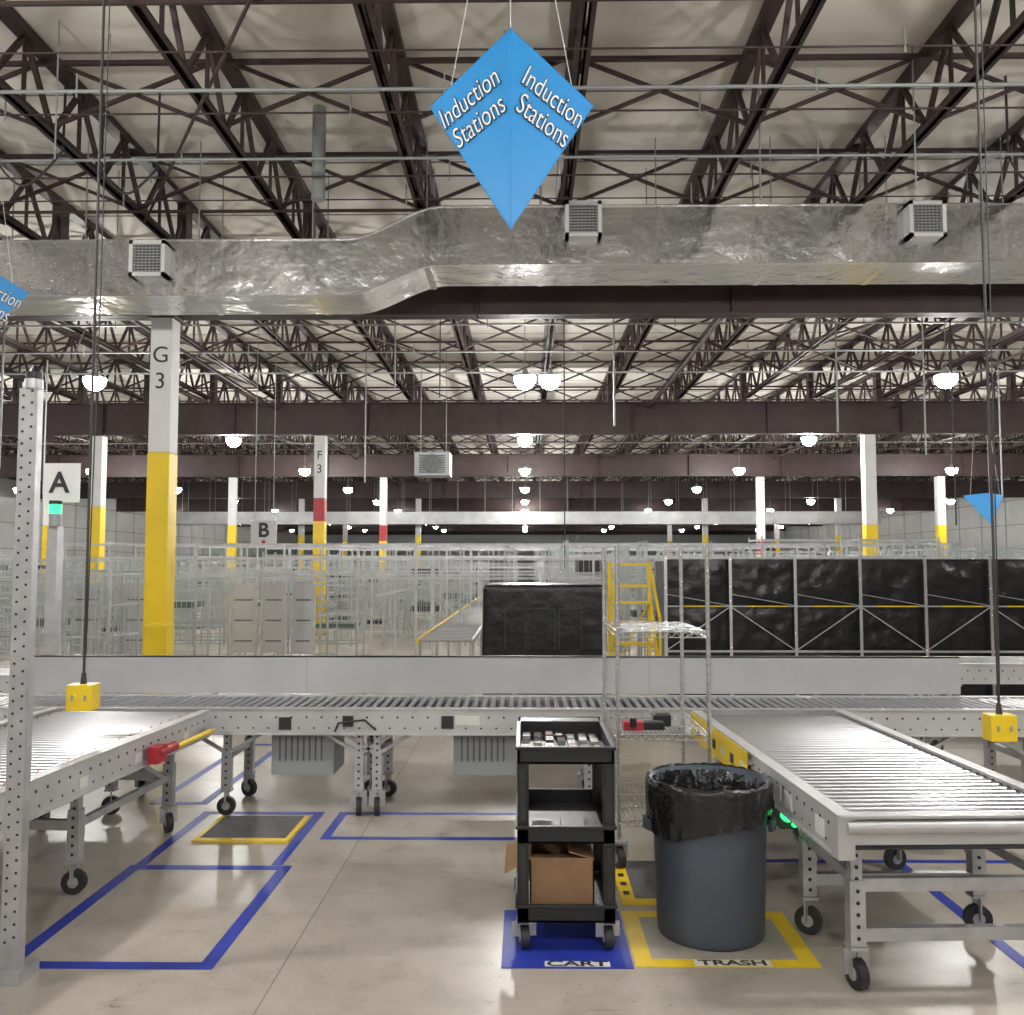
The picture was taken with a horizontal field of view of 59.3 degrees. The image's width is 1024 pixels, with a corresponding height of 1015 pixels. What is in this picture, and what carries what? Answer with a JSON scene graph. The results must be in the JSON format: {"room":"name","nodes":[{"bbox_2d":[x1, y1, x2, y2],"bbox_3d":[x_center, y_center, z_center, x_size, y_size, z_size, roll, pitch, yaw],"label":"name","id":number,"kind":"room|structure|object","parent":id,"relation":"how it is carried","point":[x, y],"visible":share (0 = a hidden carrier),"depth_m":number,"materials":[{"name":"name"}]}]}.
{"room":"distribution center","nodes":[
{"label":"distribution center","id":0,"kind":"room"},
{"bbox_2d":[0,478,295,595],"bbox_3d":[-23.479,1.192,42.355,0.220,6.320,104.000,0,-4,1],"label":"wall","id":1,"kind":"structure","parent":0,"point":[120,527],"depth_m":53.40,"materials":[{"name":"paint"}]},
{"bbox_2d":[0,581,1023,1014],"bbox_3d":[0.608,4.373,41.802,48.000,0.101,104.000,0,-4,1],"label":"floor","id":2,"kind":"structure","parent":0,"point":[352,927],"depth_m":4.31,"materials":[{"name":"concrete"}]},
{"bbox_2d":[0,666,41,693],"bbox_3d":[-6.354,1.769,7.696,5.066,0.749,0.660,0,-4,1],"label":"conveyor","id":3,"kind":"object","parent":2,"relation":"on","point":[4,670],"visible":0.09,"depth_m":7.37,"materials":[{"name":"metal"}]},
{"bbox_2d":[0,365,43,986],"bbox_3d":[-2.001,0.646,3.681,0.140,2.480,0.150,0,-4,1],"label":"steel post","id":4,"kind":"object","parent":2,"relation":"on","point":[15,968],"visible":1,"depth_m":3.65,"materials":[{"name":"grey metal"}]},
{"bbox_2d":[41,477,48,602],"bbox_3d":[-16.538,1.304,32.025,0.410,4.780,0.410,0,-4,1],"label":"steel column","id":5,"kind":"structure","parent":2,"relation":"on","point":[45,505],"depth_m":31.93,"materials":[{"name":"metal"}]},
{"bbox_2d":[42,463,80,693],"bbox_3d":[-3.548,0.874,7.011,0.400,2.450,0.400,0,-4,1],"label":"stand","id":6,"kind":"object","parent":2,"relation":"on","point":[61,481],"visible":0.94,"depth_m":7.02,"materials":[{"name":"metal"}]},
{"bbox_2d":[88,434,110,581],"bbox_3d":[-9.988,0.641,21.650,0.430,4.780,0.430,0,-4,1],"label":"steel column","id":7,"kind":"structure","parent":2,"relation":"on","point":[100,463],"depth_m":21.61,"materials":[{"name":"white paint"}]},
{"bbox_2d":[0,708,209,894],"bbox_3d":[-2.592,1.583,4.512,1.100,0.713,2.670,0,-4,4],"label":"conveyor","id":8,"kind":"object","parent":2,"relation":"on","point":[75,754],"visible":0.8,"depth_m":4.80,"materials":[{"name":"metal"}]},
{"bbox_2d":[147,727,214,764],"bbox_3d":[-1.941,1.388,5.338,0.068,0.090,0.820,0,-4,3],"label":"bar","id":9,"kind":"object","parent":8,"relation":"attached to","point":[157,753],"visible":1,"depth_m":5.03,"materials":[{"name":"red paint"}]},
{"bbox_2d":[25,865,291,969],"bbox_3d":[-1.661,1.928,4.315,0.890,0.001,1.270,0,-4,1],"label":"tape","id":10,"kind":"object","parent":2,"relation":"on","point":[229,937],"visible":0.85,"depth_m":4.15,"materials":[{"name":"plastic"}]},
{"bbox_2d":[141,315,185,693],"bbox_3d":[-4.378,-0.026,11.204,0.470,4.780,0.600,0,-4,1],"label":"steel column","id":11,"kind":"structure","parent":2,"relation":"on","point":[162,457],"depth_m":11.19,"materials":[{"name":"yellow paint"},{"name":"white paint"}]},
{"bbox_2d":[155,372,163,387],"bbox_3d":[-4.401,-1.588,11.248,0.104,0.203,0.002,0,-4,1],"label":"number","id":12,"kind":"object","parent":11,"relation":"attached to","point":[158,373],"depth_m":11.25,"materials":[{"name":"black paint"}]},
{"bbox_2d":[153,346,167,361],"bbox_3d":[-4.402,-1.917,11.269,0.181,0.203,0.002,0,-4,1],"label":"letter","id":13,"kind":"object","parent":11,"relation":"attached to","point":[160,347],"depth_m":11.27,"materials":[{"name":"black paint"}]},
{"bbox_2d":[150,744,271,803],"bbox_3d":[-2.293,2.116,7.264,0.400,0.001,2.100,0,-4,1],"label":"tape","id":14,"kind":"object","parent":2,"relation":"on","point":[215,794],"visible":0.55,"depth_m":6.91,"materials":[{"name":"plastic"}]},
{"bbox_2d":[136,811,324,864],"bbox_3d":[-1.664,2.003,5.493,0.810,0.001,1.070,0,-4,1],"label":"tape","id":15,"kind":"object","parent":2,"relation":"on","point":[303,832],"visible":1,"depth_m":5.51,"materials":[{"name":"plastic"}]},
{"bbox_2d":[226,477,238,611],"bbox_3d":[-9.938,1.298,31.930,0.410,4.780,0.410,0,-4,1],"label":"steel column","id":16,"kind":"structure","parent":2,"relation":"on","point":[233,481],"depth_m":31.88,"materials":[{"name":"white metal"}]},
{"bbox_2d":[191,816,309,842],"bbox_3d":[-1.617,2.006,5.623,0.580,0.012,0.530,0,-4,1],"label":"floor mat","id":17,"kind":"object","parent":2,"relation":"on","point":[226,829],"visible":1,"depth_m":5.58,"materials":[{"name":"yellow plastic"}]},
{"bbox_2d":[297,498,305,576],"bbox_3d":[-9.889,1.955,42.209,0.400,4.780,0.400,0,-4,1],"label":"steel column","id":18,"kind":"structure","parent":2,"relation":"on","point":[301,528],"depth_m":42.16,"materials":[{"name":"white metal"}]},
{"bbox_2d":[312,434,329,634],"bbox_3d":[-4.608,0.636,21.572,0.420,4.780,0.420,0,-4,1],"label":"steel column","id":19,"kind":"structure","parent":2,"relation":"on","point":[320,441],"depth_m":21.50,"materials":[{"name":"metal"}]},
{"bbox_2d":[342,511,348,565],"bbox_3d":[-9.740,2.611,52.487,0.400,4.780,0.400,0,-4,1],"label":"steel column","id":20,"kind":"structure","parent":2,"relation":"on","point":[345,527],"depth_m":52.44,"materials":[{"name":"white metal"}]},
{"bbox_2d":[378,476,388,610],"bbox_3d":[-4.559,1.293,31.852,0.400,4.780,0.400,0,-4,1],"label":"steel column","id":21,"kind":"structure","parent":2,"relation":"on","point":[383,479],"depth_m":31.81,"materials":[{"name":"white paint"}]},
{"bbox_2d":[320,812,516,839],"bbox_3d":[-0.336,2.017,5.708,1.640,0.001,0.600,0,-4,1],"label":"tape","id":22,"kind":"object","parent":2,"relation":"on","point":[327,834],"visible":0.57,"depth_m":5.56,"materials":[{"name":"plastic"}]},
{"bbox_2d":[415,498,421,600],"bbox_3d":[-4.390,1.950,42.129,0.400,4.780,0.400,0,-4,1],"label":"steel column","id":23,"kind":"structure","parent":2,"relation":"on","point":[418,500],"depth_m":42.06,"materials":[{"name":"white metal"}]},
{"bbox_2d":[416,594,482,694],"bbox_3d":[-0.540,2.918,26.078,0.660,0.800,31.600,0,-4,1],"label":"conveyor","id":24,"kind":"object","parent":2,"relation":"on","point":[449,630],"visible":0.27,"depth_m":12.34,"materials":[{"name":"metal"}]},
{"bbox_2d":[0,536,1023,693],"bbox_3d":[0.853,2.319,27.749,34.922,2.210,37.122,0,-4,1],"label":"wire mesh fence","id":25,"kind":"object","parent":2,"relation":"on","point":[288,596],"visible":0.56,"depth_m":15.40,"materials":[{"name":"metal"}]},
{"bbox_2d":[0,694,1023,815],"bbox_3d":[0.099,1.692,6.175,9.217,0.709,0.677,0,-4,1],"label":"conveyor","id":26,"kind":"object","parent":2,"relation":"on","point":[308,732],"visible":0.63,"depth_m":6.01,"materials":[{"name":"metal"}]},
{"bbox_2d":[34,655,960,694],"bbox_3d":[-0.139,1.280,6.583,6.770,0.385,0.042,0,-4,1],"label":"guard","id":27,"kind":"object","parent":26,"relation":"attached to","point":[214,674],"visible":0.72,"depth_m":6.57,"materials":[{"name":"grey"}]},
{"bbox_2d":[482,582,602,694],"bbox_3d":[0.315,1.522,9.405,1.228,1.459,0.934,0,-4,1],"label":"cart","id":28,"kind":"object","parent":2,"relation":"on","point":[519,618],"visible":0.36,"depth_m":8.99,"materials":[{"name":"black plastic"}]},
{"bbox_2d":[501,910,633,968],"bbox_3d":[0.232,1.907,3.994,0.545,0.002,0.620,0,-4,1],"label":"decal","id":29,"kind":"object","parent":2,"relation":"on","point":[551,941],"visible":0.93,"depth_m":3.87,"materials":[{"name":"plastic"}]},
{"bbox_2d":[512,716,619,948],"bbox_3d":[0.238,1.490,4.251,0.465,0.867,0.796,0,-4,1],"label":"utility cart","id":30,"kind":"object","parent":29,"relation":"on","point":[598,802],"visible":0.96,"depth_m":3.88,"materials":[{"name":"black plastic"}]},
{"bbox_2d":[504,839,593,903],"bbox_3d":[0.166,1.625,4.113,0.392,0.303,0.383,0,-4,1],"label":"cardboard box","id":31,"kind":"object","parent":30,"relation":"on","point":[559,873],"visible":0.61,"depth_m":3.92,"materials":[{"name":"brown cardboard"}]},
{"bbox_2d":[522,731,600,745],"bbox_3d":[0.227,1.102,4.193,0.362,0.027,0.535,0,-4,1],"label":"supplies","id":32,"kind":"object","parent":30,"relation":"on","point":[582,741],"visible":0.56,"depth_m":4.28,"materials":[{"name":"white plastic"}]},
{"bbox_2d":[532,816,598,825],"bbox_3d":[0.239,1.422,4.014,0.300,0.037,0.200,0,-4,1],"label":"supplies","id":33,"kind":"object","parent":30,"relation":"on","point":[564,820],"visible":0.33,"depth_m":4.04,"materials":[{"name":"plastic"}]},
{"bbox_2d":[545,961,610,966],"bbox_3d":[0.271,1.888,3.725,0.270,0.001,0.053,0,-4,1],"label":"label","id":34,"kind":"object","parent":29,"relation":"on","point":[547,963],"visible":1,"depth_m":3.73,"materials":[{"name":"white paper"}]},
{"bbox_2d":[606,562,661,694],"bbox_3d":[1.411,1.466,10.338,0.586,1.691,1.085,0,-4,1],"label":"ladder","id":35,"kind":"object","parent":2,"relation":"on","point":[650,578],"visible":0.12,"depth_m":10.69,"materials":[{"name":"yellow metal"}]},
{"bbox_2d":[615,861,656,904],"bbox_3d":[0.805,1.946,4.699,0.530,0.013,0.650,0,-4,1],"label":"floor mat","id":36,"kind":"object","parent":2,"relation":"on","point":[636,882],"visible":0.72,"depth_m":4.64,"materials":[{"name":"yellow plastic"}]},
{"bbox_2d":[602,545,711,868],"bbox_3d":[0.838,1.114,5.368,0.600,1.759,0.965,0,-4,1],"label":"wire shelving rack","id":37,"kind":"object","parent":2,"relation":"on","point":[621,846],"visible":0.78,"depth_m":4.99,"materials":[{"name":"silver metal"}]},
{"bbox_2d":[622,713,670,730],"bbox_3d":[0.786,1.216,5.114,0.364,0.074,0.191,2,-4,-33],"label":"tools","id":38,"kind":"object","parent":37,"relation":"on","point":[659,720],"visible":1,"depth_m":5.04,"materials":[{"name":"red paint"}]},
{"bbox_2d":[667,525,671,555],"bbox_3d":[9.158,2.594,52.214,0.400,4.780,0.400,0,-4,1],"label":"steel column","id":39,"kind":"structure","parent":2,"relation":"on","point":[669,527],"depth_m":52.16,"materials":[{"name":"white paint"}]},
{"bbox_2d":[700,498,707,553],"bbox_3d":[9.009,1.937,41.936,0.400,4.780,0.400,0,-4,1],"label":"steel column","id":40,"kind":"structure","parent":2,"relation":"on","point":[704,527],"depth_m":41.88,"materials":[{"name":"white paint"}]},
{"bbox_2d":[642,762,775,951],"bbox_3d":[0.899,1.568,4.098,0.572,0.692,0.577,-2,-4,28],"label":"trash can","id":41,"kind":"object","parent":2,"relation":"on","point":[708,822],"visible":1,"depth_m":3.88,"materials":[{"name":"grey plastic"}]},
{"bbox_2d":[621,911,822,967],"bbox_3d":[0.897,1.907,3.994,0.765,0.001,0.600,0,-4,1],"label":"tape","id":42,"kind":"object","parent":2,"relation":"on","point":[638,944],"visible":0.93,"depth_m":3.87,"materials":[{"name":"plastic"}]},
{"bbox_2d":[693,960,773,966],"bbox_3d":[0.916,1.889,3.731,0.320,0.001,0.057,0,-4,1],"label":"label","id":43,"kind":"object","parent":42,"relation":"on","point":[696,962],"visible":1,"depth_m":3.73,"materials":[{"name":"white paper"}]},
{"bbox_2d":[754,476,765,555],"bbox_3d":[8.760,1.281,31.659,0.410,4.780,0.410,0,-4,1],"label":"steel column","id":44,"kind":"structure","parent":2,"relation":"on","point":[760,492],"depth_m":31.64,"materials":[{"name":"white metal"}]},
{"bbox_2d":[774,524,779,556],"bbox_3d":[15.357,2.588,52.124,0.400,4.780,0.400,0,-4,1],"label":"steel column","id":45,"kind":"structure","parent":2,"relation":"on","point":[776,526],"depth_m":52.07,"materials":[{"name":"white paint"}]},
{"bbox_2d":[833,498,841,553],"bbox_3d":[15.208,1.932,41.846,0.400,4.780,0.400,0,-4,1],"label":"steel column","id":46,"kind":"structure","parent":2,"relation":"on","point":[838,528],"depth_m":41.84,"materials":[{"name":"white metal"}]},
{"bbox_2d":[654,556,1023,695],"bbox_3d":[5.374,1.489,11.226,7.056,1.760,0.870,0,-4,1],"label":"storage rack","id":47,"kind":"object","parent":2,"relation":"on","point":[759,607],"visible":0.71,"depth_m":10.89,"materials":[{"name":"black"}]},
{"bbox_2d":[691,710,1023,990],"bbox_3d":[1.679,1.586,4.562,1.014,0.715,2.460,0,-4,-1],"label":"conveyor","id":48,"kind":"object","parent":2,"relation":"on","point":[850,783],"visible":0.84,"depth_m":3.82,"materials":[{"name":"metal"}]},
{"bbox_2d":[857,433,878,554],"bbox_3d":[8.511,0.624,21.383,0.430,4.780,0.430,0,-4,1],"label":"steel column","id":49,"kind":"structure","parent":2,"relation":"on","point":[867,440],"depth_m":21.34,"materials":[{"name":"white paint"}]},
{"bbox_2d":[766,859,1009,862],"bbox_3d":[2.431,2.001,5.469,2.100,0.001,0.960,0,-4,1],"label":"tape","id":50,"kind":"object","parent":2,"relation":"on","point":[767,860],"visible":0.28,"depth_m":5.01,"materials":[{"name":"plastic"}]},
{"bbox_2d":[932,476,946,556],"bbox_3d":[15.059,1.275,31.568,0.430,4.780,0.430,0,-4,1],"label":"steel column","id":51,"kind":"structure","parent":2,"relation":"on","point":[939,481],"depth_m":31.54,"materials":[{"name":"white metal"}]},
{"bbox_2d":[901,864,1023,967],"bbox_3d":[2.132,1.915,4.121,0.060,0.001,1.730,0,-4,1],"label":"tape","id":52,"kind":"object","parent":2,"relation":"on","point":[1003,946],"visible":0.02,"depth_m":4.23,"materials":[{"name":"plastic"}]},
{"bbox_2d":[907,656,1023,749],"bbox_3d":[6.278,1.775,8.113,5.717,0.789,0.660,0,-4,1],"label":"conveyor","id":53,"kind":"object","parent":2,"relation":"on","point":[973,669],"visible":0.34,"depth_m":7.85,"materials":[{"name":"metal"}]},
{"bbox_3d":[-16.239,2.617,52.581,0.400,4.780,0.400,0,-4,1],"label":"steel column","id":54,"kind":"structure","parent":2,"relation":"on","visible":0},
{"bbox_2d":[0,284,1023,534],"bbox_3d":[0.684,-0.501,47.373,48.000,0.780,92.920,0,-4,1],"label":"girder","id":55,"kind":"object","parent":54,"relation":"on","point":[848,300],"visible":0.53,"depth_m":21.78,"materials":[{"name":"brown metal"}]},
{"bbox_2d":[0,0,1023,481],"bbox_3d":[0.608,-2.055,42.212,48.000,0.156,104.000,0,-4,1],"label":"ceiling","id":56,"kind":"structure","parent":0,"point":[725,22],"depth_m":9.76,"materials":[{"name":"grey metal"}]},
{"bbox_2d":[0,180,29,321],"bbox_3d":[-5.451,-2.808,9.152,1.000,2.570,0.259,0,-4,1],"label":"sign","id":57,"kind":"object","parent":56,"relation":"hanging from","point":[11,294],"visible":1,"depth_m":9.15,"materials":[{"name":"blue"}]},
{"bbox_2d":[66,0,109,710],"bbox_3d":[-2.348,-1.619,5.095,0.140,5.460,0.106,0,-4,1],"label":"outlet box","id":58,"kind":"object","parent":56,"relation":"hanging from","point":[82,696],"visible":1,"depth_m":5.01,"materials":[{"name":"yellow"}]},
{"bbox_2d":[82,321,106,390],"bbox_3d":[-7.082,-2.839,15.316,0.380,1.720,0.380,0,-4,1],"label":"lamp","id":59,"kind":"object","parent":56,"relation":"hanging from","point":[102,380],"visible":0.79,"depth_m":15.18,"materials":[{"name":"white"}]},
{"bbox_2d":[226,385,241,446],"bbox_3d":[-6.976,-2.374,22.601,0.380,1.720,0.380,0,-4,1],"label":"lamp","id":60,"kind":"object","parent":56,"relation":"hanging from","point":[233,441],"visible":0.9,"depth_m":22.44,"materials":[{"name":"white"}]},
{"bbox_2d":[250,320,276,545],"bbox_3d":[-3.991,-1.558,14.593,0.420,4.370,0.031,0,-4,1],"label":"sign","id":61,"kind":"object","parent":56,"relation":"hanging from","point":[261,531],"visible":0.94,"depth_m":14.47,"materials":[{"name":"white paint"}]},
{"bbox_2d":[299,436,310,475],"bbox_3d":[-6.870,-1.909,29.885,0.380,1.720,0.380,0,-4,1],"label":"lamp","id":62,"kind":"object","parent":56,"relation":"hanging from","point":[304,471],"visible":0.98,"depth_m":29.72,"materials":[{"name":"white"}]},
{"bbox_2d":[343,452,352,492],"bbox_3d":[-6.765,-1.443,37.169,0.380,1.720,0.380,0,-4,1],"label":"lamp","id":63,"kind":"object","parent":56,"relation":"hanging from","point":[347,489],"visible":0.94,"depth_m":37.00,"materials":[{"name":"white"}]},
{"bbox_2d":[373,498,379,504],"bbox_3d":[-6.659,-0.978,44.454,0.380,1.720,0.380,0,-4,1],"label":"lamp","id":64,"kind":"object","parent":56,"relation":"hanging from","point":[377,502],"visible":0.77,"depth_m":44.29,"materials":[{"name":"white"}]},
{"bbox_2d":[414,353,451,477],"bbox_3d":[-1.696,-2.047,19.477,0.750,2.770,0.640,0,-4,1],"label":"heater","id":65,"kind":"object","parent":56,"relation":"hanging from","point":[426,464],"visible":0.96,"depth_m":19.12,"materials":[{"name":"grey metal"}]},
{"bbox_2d":[429,0,593,229],"bbox_3d":[-0.005,-2.950,5.349,1.000,2.770,0.308,0,-4,1],"label":"sign","id":66,"kind":"object","parent":56,"relation":"hanging from","point":[511,115],"visible":1,"depth_m":5.24,"materials":[{"name":"blue plastic"},{"name":"white paint"}]},
{"bbox_2d":[0,0,1023,481],"bbox_3d":[0.258,-1.589,42.147,46.530,0.774,104.119,0,-4,1],"label":"roof trusses","id":67,"kind":"object","parent":56,"relation":"attached to","point":[380,14],"visible":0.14,"depth_m":10.09,"materials":[{"name":"brown metal"}]},
{"bbox_2d":[0,135,1023,315],"bbox_3d":[0.143,-3.158,10.119,28.000,1.746,0.916,0,-4,1],"label":"air duct","id":68,"kind":"object","parent":56,"relation":"hanging from","point":[576,242],"visible":0.95,"depth_m":9.81,"materials":[{"name":"grey metal"}]},
{"bbox_2d":[128,240,170,279],"bbox_3d":[-3.932,-2.683,9.769,0.390,0.390,0.160,0,-4,1],"label":"grille","id":69,"kind":"object","parent":68,"relation":"attached to","point":[148,259],"depth_m":9.70,"materials":[{"name":"silver metal"}]},
{"bbox_2d":[565,200,601,240],"bbox_3d":[0.768,-3.096,9.727,0.390,0.390,0.160,0,-4,1],"label":"grille","id":70,"kind":"object","parent":68,"relation":"attached to","point":[583,218],"depth_m":9.66,"materials":[{"name":"silver metal"}]},
{"bbox_2d":[903,200,946,240],"bbox_3d":[4.438,-3.080,9.673,0.390,0.390,0.160,0,-4,1],"label":"grille","id":71,"kind":"object","parent":68,"relation":"attached to","point":[923,220],"depth_m":9.61,"materials":[{"name":"silver metal"}]},
{"bbox_2d":[0,26,1023,500],"bbox_3d":[0.482,-2.056,33.466,48.000,0.970,53.459,0,-4,1],"label":"pipes","id":72,"kind":"object","parent":56,"relation":"hanging from","point":[816,85],"visible":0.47,"depth_m":8.92,"materials":[{"name":"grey galvanized steel"}]},
{"bbox_2d":[0,20,1023,567],"bbox_3d":[0.341,-1.464,13.320,18.732,4.720,11.623,0,-4,1],"label":"pipes","id":73,"kind":"object","parent":56,"relation":"hanging from","point":[318,120],"visible":0.84,"depth_m":9.16,"materials":[{"name":"grey metal"}]},
{"bbox_2d":[514,319,535,389],"bbox_3d":[0.217,-2.846,15.211,0.380,1.720,0.380,0,-4,1],"label":"lamp","id":74,"kind":"object","parent":56,"relation":"hanging from","point":[524,381],"visible":0.96,"depth_m":15.06,"materials":[{"name":"white"}]},
{"bbox_2d":[517,435,532,445],"bbox_3d":[0.323,-2.381,22.495,0.380,1.720,0.380,0,-4,1],"label":"lamp","id":75,"kind":"object","parent":56,"relation":"hanging from","point":[524,440],"visible":0.87,"depth_m":22.31,"materials":[{"name":"white"}]},
{"bbox_2d":[519,465,530,474],"bbox_3d":[0.429,-1.915,29.780,0.380,1.720,0.380,0,-4,1],"label":"lamp","id":76,"kind":"object","parent":56,"relation":"hanging from","point":[524,471],"visible":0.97,"depth_m":29.60,"materials":[{"name":"white"}]},
{"bbox_2d":[520,485,529,492],"bbox_3d":[0.534,-1.450,37.064,0.380,1.720,0.380,0,-4,1],"label":"lamp","id":77,"kind":"object","parent":56,"relation":"hanging from","point":[524,489],"visible":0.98,"depth_m":36.89,"materials":[{"name":"white"}]},
{"bbox_2d":[521,498,528,504],"bbox_3d":[0.640,-0.985,44.348,0.380,1.720,0.380,0,-4,1],"label":"lamp","id":78,"kind":"object","parent":56,"relation":"hanging from","point":[524,502],"visible":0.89,"depth_m":44.18,"materials":[{"name":"white"}]},
{"bbox_2d":[176,476,880,524],"bbox_3d":[0.593,-0.641,41.061,32.000,2.826,0.731,0,-4,1],"label":"air duct","id":79,"kind":"object","parent":56,"relation":"hanging from","point":[703,517],"visible":0.91,"depth_m":40.68,"materials":[{"name":"grey metal"}]},
{"bbox_2d":[539,331,560,389],"bbox_3d":[0.637,-2.846,15.205,0.380,1.720,0.380,0,-4,1],"label":"lamp","id":80,"kind":"object","parent":56,"relation":"hanging from","point":[549,381],"visible":0.93,"depth_m":15.05,"materials":[{"name":"white"}]},
{"bbox_2d":[665,498,671,504],"bbox_3d":[7.689,-0.991,44.246,0.380,1.720,0.380,0,-4,1],"label":"lamp","id":81,"kind":"object","parent":56,"relation":"hanging from","point":[668,501],"visible":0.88,"depth_m":44.07,"materials":[{"name":"white"}]},
{"bbox_2d":[692,451,701,492],"bbox_3d":[7.584,-1.457,36.962,0.380,1.720,0.380,0,-4,1],"label":"lamp","id":82,"kind":"object","parent":56,"relation":"hanging from","point":[696,489],"visible":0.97,"depth_m":36.79,"materials":[{"name":"white"}]},
{"bbox_2d":[733,438,744,474],"bbox_3d":[7.478,-1.922,29.678,0.380,1.720,0.380,0,-4,1],"label":"lamp","id":83,"kind":"object","parent":56,"relation":"hanging from","point":[738,471],"visible":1,"depth_m":29.52,"materials":[{"name":"white"}]},
{"bbox_2d":[801,435,816,445],"bbox_3d":[7.372,-2.387,22.393,0.380,1.720,0.380,0,-4,1],"label":"lamp","id":84,"kind":"object","parent":56,"relation":"hanging from","point":[808,440],"visible":0.84,"depth_m":22.22,"materials":[{"name":"white"}]},
{"bbox_2d":[807,498,814,504],"bbox_3d":[14.639,-0.998,44.146,0.380,1.720,0.380,0,-4,1],"label":"lamp","id":85,"kind":"object","parent":56,"relation":"hanging from","point":[810,501],"visible":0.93,"depth_m":44.00,"materials":[{"name":"white"}]},
{"bbox_2d":[934,325,958,387],"bbox_3d":[7.266,-2.853,15.109,0.380,1.720,0.380,0,-4,1],"label":"lamp","id":86,"kind":"object","parent":56,"relation":"hanging from","point":[943,380],"visible":0.91,"depth_m":14.96,"materials":[{"name":"white"}]},
{"bbox_2d":[946,498,954,504],"bbox_3d":[21.438,-1.004,44.048,0.380,1.720,0.380,0,-4,1],"label":"lamp","id":87,"kind":"object","parent":56,"relation":"hanging from","point":[950,501],"visible":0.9,"depth_m":43.89,"materials":[{"name":"white"}]},
{"bbox_2d":[945,434,957,474],"bbox_3d":[14.427,-1.928,29.577,0.380,1.720,0.380,0,-4,1],"label":"lamp","id":88,"kind":"object","parent":56,"relation":"hanging from","point":[950,470],"visible":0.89,"depth_m":29.43,"materials":[{"name":"white"}]},
{"bbox_2d":[963,374,1003,523],"bbox_3d":[11.620,-1.428,22.119,1.000,3.670,0.308,0,-4,1],"label":"sign","id":89,"kind":"object","parent":56,"relation":"hanging from","point":[981,502],"visible":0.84,"depth_m":21.99,"materials":[{"name":"blue plastic"},{"name":"white paint"},{"name":"steel wire"}]},
{"bbox_2d":[973,0,1017,741],"bbox_3d":[2.652,-1.540,5.068,0.140,5.620,0.106,0,-4,1],"label":"outlet box","id":90,"kind":"object","parent":56,"relation":"hanging from","point":[999,726],"visible":1,"depth_m":4.99,"materials":[{"name":"yellow"}]},
{"bbox_2d":[296,535,755,580],"bbox_3d":[1.363,4.491,93.995,48.000,6.320,0.200,0,-4,1],"label":"wall","id":91,"kind":"structure","parent":0,"point":[308,538],"depth_m":93.92,"materials":[{"name":"grey"}]},
{"bbox_2d":[756,476,1023,558],"bbox_3d":[24.696,1.148,41.658,0.220,6.320,104.000,0,-4,1],"label":"wall","id":92,"kind":"structure","parent":0,"point":[973,530],"depth_m":53.02,"materials":[{"name":"paint"}]}
]}

